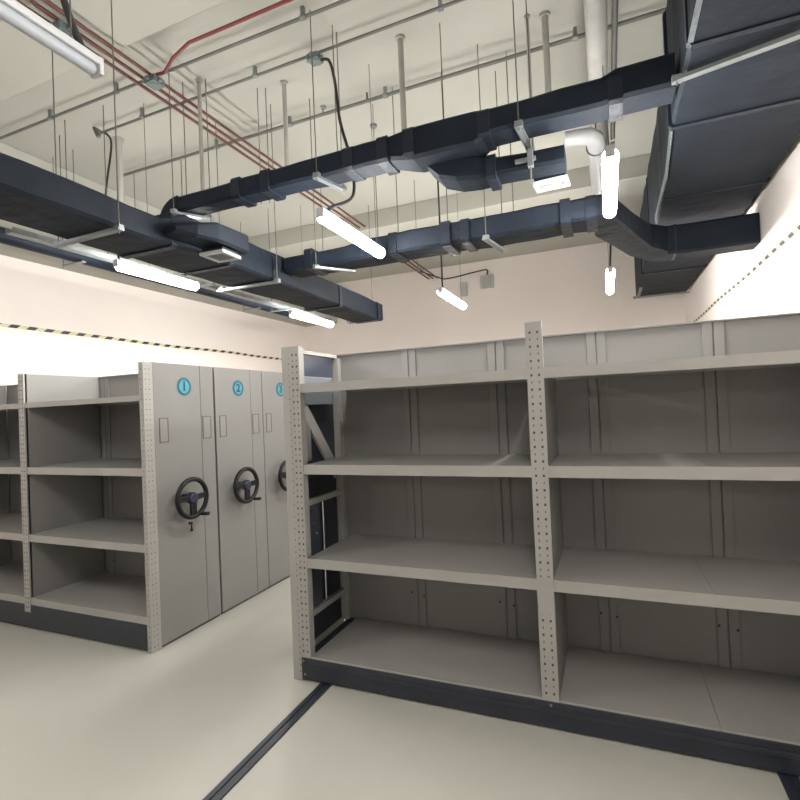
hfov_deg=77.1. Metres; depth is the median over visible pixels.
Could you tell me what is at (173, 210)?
hanger
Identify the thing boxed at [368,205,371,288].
rod
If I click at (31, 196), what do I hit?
air duct
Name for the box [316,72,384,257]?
ceiling lamp
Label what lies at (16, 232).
tray
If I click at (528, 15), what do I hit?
pipe
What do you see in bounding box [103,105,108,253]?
rod
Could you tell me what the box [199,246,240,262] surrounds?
grille
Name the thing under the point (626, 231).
air duct
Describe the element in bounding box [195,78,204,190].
pipe
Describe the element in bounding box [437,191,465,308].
ceiling lamp
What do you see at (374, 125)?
rod
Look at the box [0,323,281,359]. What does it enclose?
tape
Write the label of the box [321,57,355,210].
cable
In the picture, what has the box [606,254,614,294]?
ceiling lamp
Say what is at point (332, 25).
rod
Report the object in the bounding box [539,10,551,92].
pipe
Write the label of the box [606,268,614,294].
diffuser
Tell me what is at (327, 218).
diffuser
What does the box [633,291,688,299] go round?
hanger
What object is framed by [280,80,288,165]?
pipe
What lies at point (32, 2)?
pipe
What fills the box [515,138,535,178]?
hanger
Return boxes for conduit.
[0,0,351,139]
[101,0,464,133]
[123,7,665,176]
[155,0,293,75]
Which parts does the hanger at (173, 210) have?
rod, rod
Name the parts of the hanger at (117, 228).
rod, rod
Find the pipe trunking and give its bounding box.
[0,135,319,324]
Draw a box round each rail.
[202,682,332,799]
[777,772,799,799]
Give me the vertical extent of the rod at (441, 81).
1.250 m
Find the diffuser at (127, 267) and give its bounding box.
[116,262,197,290]
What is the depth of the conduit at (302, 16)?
3.65 m
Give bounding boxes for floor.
[0,577,799,799]
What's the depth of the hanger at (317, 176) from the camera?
3.39 m
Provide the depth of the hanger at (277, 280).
4.40 m
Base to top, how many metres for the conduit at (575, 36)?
0.093 m
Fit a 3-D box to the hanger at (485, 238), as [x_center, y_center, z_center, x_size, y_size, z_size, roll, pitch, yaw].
[0.704,-1.911,3.883,0.051,1.482,0.404,-3,-1,32]
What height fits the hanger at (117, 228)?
1.572 m
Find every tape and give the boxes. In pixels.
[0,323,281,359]
[693,225,799,321]
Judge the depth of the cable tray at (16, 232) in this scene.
4.27 m
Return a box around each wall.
[0,255,305,561]
[305,242,685,354]
[684,136,799,322]
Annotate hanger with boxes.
[52,0,123,248]
[168,73,213,221]
[215,104,280,292]
[309,98,355,272]
[310,10,346,192]
[477,44,506,253]
[512,0,534,150]
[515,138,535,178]
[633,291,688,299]
[671,30,799,85]
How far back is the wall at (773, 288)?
4.03 m
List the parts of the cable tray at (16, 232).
rod, rod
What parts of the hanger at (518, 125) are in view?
rod, rod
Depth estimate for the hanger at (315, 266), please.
4.29 m
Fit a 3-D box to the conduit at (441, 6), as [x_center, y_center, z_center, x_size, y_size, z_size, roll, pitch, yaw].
[-0.262,-2.573,3.515,5.340,0.087,0.047,-3,-1,23]
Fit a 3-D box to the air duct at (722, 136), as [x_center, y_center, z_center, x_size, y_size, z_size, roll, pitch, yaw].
[1.850,-1.982,2.611,0.801,0.730,11.250,-3,-1,23]
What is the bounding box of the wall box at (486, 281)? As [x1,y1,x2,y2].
[480,274,493,288]
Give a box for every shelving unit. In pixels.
[0,362,220,653]
[281,312,799,775]
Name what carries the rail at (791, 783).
on the floor
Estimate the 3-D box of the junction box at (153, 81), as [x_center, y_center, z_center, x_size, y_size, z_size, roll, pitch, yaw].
[-1.792,-2.317,3.661,0.134,0.054,0.134,-2,-1,-37]
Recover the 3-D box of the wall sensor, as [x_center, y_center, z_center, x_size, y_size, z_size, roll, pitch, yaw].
[1.203,-2.096,9.495,0.120,0.260,0.090,-3,-1,23]
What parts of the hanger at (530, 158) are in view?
rod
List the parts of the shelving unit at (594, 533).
chain, panel, rail, drive rod, cross rail, cross rail, post, shelf, shelf, shelf, shelf, splice plate, shelf, shelf, shelf, shelf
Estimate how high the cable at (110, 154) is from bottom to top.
1.323 m
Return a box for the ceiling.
[0,0,666,283]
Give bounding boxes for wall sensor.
[460,282,467,296]
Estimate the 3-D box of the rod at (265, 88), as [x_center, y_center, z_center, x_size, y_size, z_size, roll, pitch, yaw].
[-1.089,-2.092,4.128,0.007,0.960,0.006,-3,-1,23]
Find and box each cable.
[60,0,85,46]
[103,132,119,258]
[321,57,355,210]
[420,269,487,279]
[437,180,442,286]
[608,134,611,265]
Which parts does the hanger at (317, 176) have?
rod, rod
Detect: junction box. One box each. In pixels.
[49,19,73,38]
[92,126,101,137]
[144,73,164,90]
[306,50,323,66]
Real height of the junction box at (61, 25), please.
0.059 m
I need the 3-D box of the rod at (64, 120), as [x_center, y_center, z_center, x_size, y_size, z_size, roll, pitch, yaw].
[-2.954,-1.947,4.447,0.007,1.080,0.006,-3,-1,23]
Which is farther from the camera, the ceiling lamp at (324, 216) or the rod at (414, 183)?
the rod at (414, 183)
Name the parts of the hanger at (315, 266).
rod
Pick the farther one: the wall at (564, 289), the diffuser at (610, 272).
the wall at (564, 289)
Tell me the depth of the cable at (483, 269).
9.54 m
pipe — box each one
[16,0,428,278]
[26,0,432,278]
[42,0,436,277]
[112,136,124,258]
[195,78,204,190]
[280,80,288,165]
[395,33,406,131]
[524,14,534,149]
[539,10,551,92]
[564,123,605,194]
[583,0,607,144]
[610,0,617,143]
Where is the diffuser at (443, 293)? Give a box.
[437,289,465,308]
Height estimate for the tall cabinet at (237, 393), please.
2.120 m
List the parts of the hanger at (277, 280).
rod, rod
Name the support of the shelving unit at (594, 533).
on the floor
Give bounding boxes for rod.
[64,120,66,177]
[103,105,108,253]
[182,82,186,194]
[257,88,261,203]
[265,88,269,203]
[332,25,337,150]
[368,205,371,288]
[370,104,377,232]
[392,87,398,231]
[414,183,417,265]
[439,23,443,118]
[441,81,447,220]
[506,52,513,210]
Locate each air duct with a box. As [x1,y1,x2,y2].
[0,152,382,323]
[160,52,675,215]
[284,194,760,277]
[634,0,799,296]
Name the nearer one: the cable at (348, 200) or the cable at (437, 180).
the cable at (348, 200)
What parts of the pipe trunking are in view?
rod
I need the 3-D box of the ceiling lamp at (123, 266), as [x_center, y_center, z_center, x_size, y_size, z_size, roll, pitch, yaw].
[-2.106,-1.774,4.356,0.080,1.500,0.856,-3,-1,23]
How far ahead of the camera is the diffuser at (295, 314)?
6.57 m
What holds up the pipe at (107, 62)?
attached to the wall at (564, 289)
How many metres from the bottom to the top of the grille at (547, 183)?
0.042 m
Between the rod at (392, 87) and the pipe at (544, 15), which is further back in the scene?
the rod at (392, 87)
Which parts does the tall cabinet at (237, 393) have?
panel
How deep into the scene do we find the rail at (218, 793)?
2.56 m
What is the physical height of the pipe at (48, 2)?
0.025 m
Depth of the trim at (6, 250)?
6.13 m
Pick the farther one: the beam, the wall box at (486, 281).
the wall box at (486, 281)
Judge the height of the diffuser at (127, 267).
0.080 m
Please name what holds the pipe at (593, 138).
attached to the pipe at (595, 11)
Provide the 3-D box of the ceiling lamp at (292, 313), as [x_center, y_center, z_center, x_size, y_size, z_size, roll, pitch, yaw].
[-1.189,-1.778,6.671,0.080,1.500,1.016,-3,-1,23]
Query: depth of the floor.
2.61 m
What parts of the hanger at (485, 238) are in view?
rod, rod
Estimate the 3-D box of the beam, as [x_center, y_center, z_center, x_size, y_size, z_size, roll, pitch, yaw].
[0.507,-2.480,6.713,6.420,0.240,0.500,-3,-1,23]
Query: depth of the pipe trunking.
4.69 m
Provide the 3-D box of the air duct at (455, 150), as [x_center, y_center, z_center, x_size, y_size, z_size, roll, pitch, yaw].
[-0.153,-1.510,3.464,3.582,0.381,0.532,-3,-1,23]
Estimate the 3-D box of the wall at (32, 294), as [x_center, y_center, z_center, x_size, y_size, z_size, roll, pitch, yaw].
[-5.213,-0.215,3.396,0.200,4.380,16.680,-3,-1,23]
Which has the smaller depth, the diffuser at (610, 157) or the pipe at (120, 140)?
the diffuser at (610, 157)
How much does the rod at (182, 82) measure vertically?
0.960 m
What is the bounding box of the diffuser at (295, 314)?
[289,311,333,326]
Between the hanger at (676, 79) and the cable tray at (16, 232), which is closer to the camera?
the hanger at (676, 79)
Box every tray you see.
[5,160,332,320]
[5,226,332,320]
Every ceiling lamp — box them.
[0,0,103,79]
[113,103,199,290]
[289,207,333,326]
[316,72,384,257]
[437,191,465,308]
[602,66,618,217]
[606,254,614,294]
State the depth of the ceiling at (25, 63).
3.25 m
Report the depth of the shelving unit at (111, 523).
4.19 m
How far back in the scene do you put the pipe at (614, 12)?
3.08 m
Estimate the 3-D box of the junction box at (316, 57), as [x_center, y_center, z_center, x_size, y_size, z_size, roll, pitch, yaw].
[-0.622,-2.492,3.668,0.122,0.049,0.122,-2,-1,-11]
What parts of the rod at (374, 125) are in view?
stem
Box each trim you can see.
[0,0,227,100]
[0,142,336,326]
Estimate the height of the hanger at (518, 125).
1.148 m
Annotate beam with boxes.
[248,153,650,257]
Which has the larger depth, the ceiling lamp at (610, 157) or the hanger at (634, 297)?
the hanger at (634, 297)
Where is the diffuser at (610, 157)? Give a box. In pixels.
[602,149,618,217]
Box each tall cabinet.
[212,367,268,613]
[261,371,289,587]
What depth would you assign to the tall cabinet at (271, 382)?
5.03 m
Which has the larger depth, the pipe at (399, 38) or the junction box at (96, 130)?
the junction box at (96, 130)
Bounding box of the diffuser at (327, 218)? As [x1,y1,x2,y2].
[317,211,384,257]
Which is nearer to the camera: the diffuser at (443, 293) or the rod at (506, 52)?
the rod at (506, 52)
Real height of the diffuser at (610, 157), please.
0.080 m
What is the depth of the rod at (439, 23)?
3.51 m
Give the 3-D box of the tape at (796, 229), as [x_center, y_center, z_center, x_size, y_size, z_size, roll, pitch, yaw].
[1.990,-1.135,1.754,0.006,0.047,13.770,-3,-1,23]
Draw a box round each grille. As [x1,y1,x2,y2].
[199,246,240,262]
[533,173,569,192]

